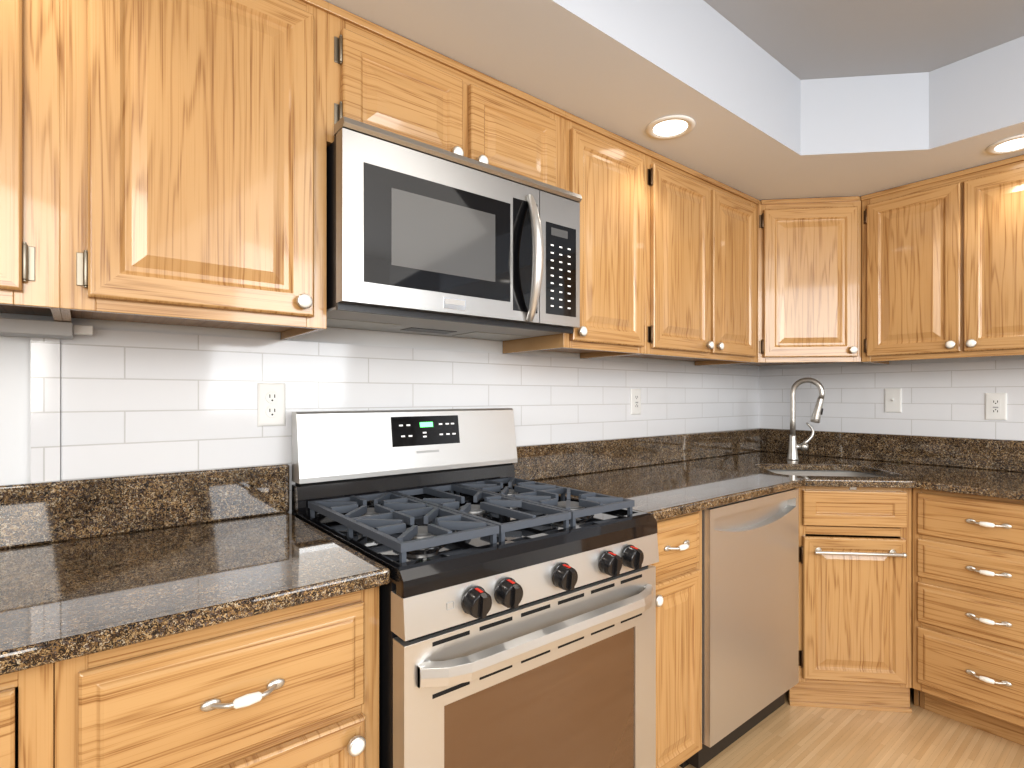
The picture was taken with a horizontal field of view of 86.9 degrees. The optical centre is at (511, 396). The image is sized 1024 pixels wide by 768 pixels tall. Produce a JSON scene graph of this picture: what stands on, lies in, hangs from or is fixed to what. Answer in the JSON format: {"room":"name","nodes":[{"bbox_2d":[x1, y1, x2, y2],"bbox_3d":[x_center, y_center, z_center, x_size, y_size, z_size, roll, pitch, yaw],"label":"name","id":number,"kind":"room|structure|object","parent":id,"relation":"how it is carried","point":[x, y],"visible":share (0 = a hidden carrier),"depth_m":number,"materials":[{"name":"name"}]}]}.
{"room":"kitchen","nodes":[
{"label":"kitchen","id":0,"kind":"room"},
{"bbox_2d":[0,313,757,484],"bbox_3d":[-0.616,-0.045,1.607,5.440,2.560,0.120,0,0,-39],"label":"wall","id":1,"kind":"structure","parent":0,"point":[15,410],"depth_m":1.26,"materials":[{"name":"white paint"}]},
{"bbox_2d":[0,0,62,321],"bbox_3d":[-1.243,-0.536,0.790,0.899,0.758,0.367,0,0,-39],"label":"upper cabinet","id":2,"kind":"object","parent":1,"relation":"attached to","point":[29,157],"visible":0.98,"depth_m":0.94,"materials":[{"name":"brown wood"}]},
{"bbox_2d":[0,318,92,339],"bbox_3d":[-0.998,-0.142,1.149,0.170,0.030,0.093,0,0,-39],"label":"under-cabinet light","id":3,"kind":"object","parent":2,"relation":"attached to","point":[12,327],"visible":0.98,"depth_m":1.12,"materials":[{"name":"grey plastic"}]},
{"bbox_2d":[31,337,59,482],"bbox_3d":[-1.027,0.016,1.190,0.049,0.344,0.016,0,0,-39],"label":"tile","id":4,"kind":"structure","parent":1,"relation":"attached to","point":[45,409],"depth_m":1.18,"materials":[{"name":"white tile"}]},
{"bbox_2d":[60,0,327,339],"bbox_3d":[-0.706,-0.536,1.220,0.478,0.758,0.367,0,0,-39],"label":"upper cabinet","id":5,"kind":"object","parent":1,"relation":"attached to","point":[193,162],"visible":1,"depth_m":1.08,"materials":[{"name":"brown wood"}]},
{"bbox_2d":[61,329,758,513],"bbox_3d":[0.222,0.095,2.196,3.156,0.500,0.008,0,0,-39],"label":"tile","id":6,"kind":"structure","parent":1,"relation":"attached to","point":[137,403],"depth_m":1.53,"materials":[{"name":"white tile"}]},
{"bbox_2d":[257,383,285,425],"bbox_3d":[-0.658,0.023,1.480,0.072,0.118,0.008,0,0,-39],"label":"electrical outlet","id":7,"kind":"object","parent":6,"relation":"attached to","point":[271,404],"visible":1,"depth_m":1.48,"materials":[{"name":"white plastic"}]},
{"bbox_2d":[630,389,640,414],"bbox_3d":[0.565,0.025,2.459,0.072,0.118,0.009,0,0,-39],"label":"electrical outlet","id":8,"kind":"object","parent":6,"relation":"attached to","point":[635,401],"visible":1,"depth_m":2.45,"materials":[{"name":"white plastic"}]},
{"bbox_2d":[327,2,564,188],"bbox_3d":[-0.220,-0.755,1.609,0.767,0.320,0.367,0,0,-39],"label":"upper cabinet","id":9,"kind":"object","parent":1,"relation":"attached to","point":[378,76],"visible":0.62,"depth_m":1.43,"materials":[{"name":"brown wood"}]},
{"bbox_2d":[327,116,581,340],"bbox_3d":[-0.187,-0.411,1.569,0.754,0.428,0.468,0,0,-39],"label":"microwave","id":10,"kind":"object","parent":9,"relation":"attached to","point":[424,238],"visible":0.96,"depth_m":1.38,"materials":[{"name":"silver metal"}]},
{"bbox_2d":[503,111,646,357],"bbox_3d":[0.243,-0.536,1.980,0.420,0.758,0.367,0,0,-39],"label":"upper cabinet","id":11,"kind":"object","parent":1,"relation":"attached to","point":[604,173],"visible":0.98,"depth_m":1.85,"materials":[{"name":"brown wood"}]},
{"bbox_2d":[583,149,758,365],"bbox_3d":[0.735,-0.536,2.374,0.838,0.758,0.367,0,0,-39],"label":"upper cabinet","id":12,"kind":"object","parent":1,"relation":"attached to","point":[700,269],"visible":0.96,"depth_m":2.20,"materials":[{"name":"brown wood"}]},
{"bbox_2d":[698,196,884,365],"bbox_3d":[1.402,-0.536,2.728,0.644,0.758,0.648,0,0,-39],"label":"upper cabinet","id":13,"kind":"object","parent":1,"relation":"attached to","point":[809,280],"visible":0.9,"depth_m":2.49,"materials":[{"name":"brown wood"}]},
{"bbox_2d":[324,0,1023,200],"bbox_3d":[0.766,-1.061,-0.118,5.200,0.288,4.300,0,0,-39],"label":"soffit","id":14,"kind":"structure","parent":0,"point":[768,126],"depth_m":1.82,"materials":[{"name":"grey paint"}]},
{"bbox_2d":[646,115,694,139],"bbox_3d":[0.539,-0.913,1.843,0.164,0.006,0.164,0,0,-39],"label":"recessed light","id":15,"kind":"object","parent":14,"relation":"in","point":[670,127],"visible":1,"depth_m":1.84,"materials":[{"name":"white plastic"}]},
{"bbox_2d":[985,134,1023,154],"bbox_3d":[1.828,-0.913,1.963,0.164,0.006,0.164,0,0,-39],"label":"recessed light","id":16,"kind":"object","parent":14,"relation":"in","point":[1013,144],"visible":1,"depth_m":1.98,"materials":[{"name":"white plastic"}]},
{"bbox_2d":[677,688,1023,767],"bbox_3d":[0.766,1.260,-0.118,5.200,0.050,4.300,0,0,-39],"label":"floor","id":17,"kind":"structure","parent":0,"point":[785,735],"depth_m":1.92,"materials":[{"name":"brown wood"}]},
{"bbox_2d":[0,663,54,767],"bbox_3d":[-1.152,0.793,0.676,0.898,0.883,0.659,0,0,-39],"label":"base cabinet","id":18,"kind":"object","parent":17,"relation":"on","point":[27,718],"visible":0.38,"depth_m":0.72,"materials":[{"name":"brown wood"}]},
{"bbox_2d":[0,464,389,674],"bbox_3d":[-0.964,0.270,0.827,1.380,0.163,0.642,0,0,-39],"label":"countertop","id":19,"kind":"structure","parent":18,"relation":"on","point":[94,566],"depth_m":1.06,"materials":[{"name":"brown stone"}]},
{"bbox_2d":[55,586,378,767],"bbox_3d":[-0.614,0.793,1.106,0.477,0.883,0.659,0,0,-39],"label":"base cabinet","id":20,"kind":"object","parent":17,"relation":"on","point":[297,686],"visible":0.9,"depth_m":0.87,"materials":[{"name":"brown wood"}]},
{"bbox_2d":[292,408,658,767],"bbox_3d":[-0.094,0.639,1.454,0.752,1.192,0.711,0,0,-39],"label":"gas range","id":21,"kind":"object","parent":17,"relation":"on","point":[517,625],"visible":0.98,"depth_m":1.26,"materials":[{"name":"silver metal"}]},
{"bbox_2d":[650,510,701,767],"bbox_3d":[0.305,0.793,1.843,0.335,0.883,0.659,0,0,-39],"label":"base cabinet","id":22,"kind":"object","parent":17,"relation":"on","point":[678,565],"visible":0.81,"depth_m":1.62,"materials":[{"name":"brown wood"}]},
{"bbox_2d":[679,488,798,767],"bbox_3d":[0.685,0.798,2.147,0.625,0.874,0.603,0,0,-39],"label":"dishwasher","id":23,"kind":"object","parent":17,"relation":"on","point":[750,612],"visible":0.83,"depth_m":1.87,"materials":[{"name":"silver metal"}]},
{"bbox_2d":[788,486,918,712],"bbox_3d":[1.382,0.793,2.539,0.912,0.883,0.918,0,0,-39],"label":"base cabinet","id":24,"kind":"object","parent":17,"relation":"on","point":[855,597],"visible":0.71,"depth_m":2.10,"materials":[{"name":"brown wood"}]},
{"bbox_2d":[512,432,811,520],"bbox_3d":[0.791,0.270,2.221,1.576,0.163,0.660,0,0,-39],"label":"countertop","id":25,"kind":"structure","parent":24,"relation":"on","point":[666,476],"depth_m":2.19,"materials":[{"name":"brown stone"}]},
{"bbox_2d":[768,470,880,476],"bbox_3d":[1.360,0.445,2.355,0.542,0.186,0.432,0,0,6],"label":"undermount sink","id":26,"kind":"object","parent":25,"relation":"in","point":[821,473],"visible":0.06,"depth_m":2.54,"materials":[{"name":"silver metal"}]},
{"bbox_2d":[708,428,1023,500],"bbox_3d":[1.807,0.270,1.990,0.920,0.163,2.290,0,0,-39],"label":"countertop","id":27,"kind":"structure","parent":24,"relation":"on","point":[971,466],"depth_m":2.42,"materials":[{"name":"brown stone"}]},
{"bbox_2d":[787,378,824,459],"bbox_3d":[1.474,0.114,2.700,0.102,0.413,0.170,0,0,-39],"label":"faucet","id":28,"kind":"object","parent":27,"relation":"on","point":[794,446],"visible":1,"depth_m":2.71,"materials":[{"name":"grey metal"}]},
{"bbox_2d":[912,488,1023,745],"bbox_3d":[1.909,0.793,2.083,0.659,0.883,0.462,0,0,-39],"label":"drawers","id":29,"kind":"object","parent":17,"relation":"on","point":[967,609],"visible":0.92,"depth_m":1.95,"materials":[{"name":"brown wood"}]},
{"bbox_2d":[704,0,1023,79],"bbox_3d":[0.766,-1.265,-0.118,5.200,0.120,4.300,0,0,-39],"label":"ceiling","id":30,"kind":"structure","parent":0,"point":[808,39],"depth_m":1.79,"materials":[{"name":"grey paint"}]},
{"bbox_2d":[758,355,1023,369],"bbox_3d":[2.880,-0.045,1.498,0.120,2.560,4.420,0,0,-39],"label":"wall","id":31,"kind":"structure","parent":0,"point":[991,358],"depth_m":2.63,"materials":[{"name":"white paint"}]},
{"bbox_2d":[759,359,1023,440],"bbox_3d":[2.263,0.095,2.165,0.008,0.500,2.592,0,0,-39],"label":"tile","id":32,"kind":"structure","parent":31,"relation":"attached to","point":[945,399],"depth_m":2.61,"materials":[{"name":"white tile"}]},
{"bbox_2d":[884,388,901,412],"bbox_3d":[1.862,0.021,2.644,0.018,0.118,0.072,0,0,-39],"label":"light switch","id":33,"kind":"object","parent":32,"relation":"attached to","point":[892,399],"visible":1,"depth_m":2.64,"materials":[{"name":"white plastic"}]},
{"bbox_2d":[985,393,1006,419],"bbox_3d":[2.104,0.045,2.350,0.009,0.118,0.072,0,0,-39],"label":"outlet","id":34,"kind":"object","parent":32,"relation":"attached to","point":[995,406],"visible":1,"depth_m":2.35,"materials":[{"name":"white plastic"}]},
{"bbox_2d":[861,155,1023,363],"bbox_3d":[1.940,-0.536,2.278,0.367,0.758,0.731,0,0,-39],"label":"upper cabinet","id":35,"kind":"object","parent":31,"relation":"attached to","point":[942,266],"visible":1,"depth_m":2.22,"materials":[{"name":"brown wood"}]}
]}

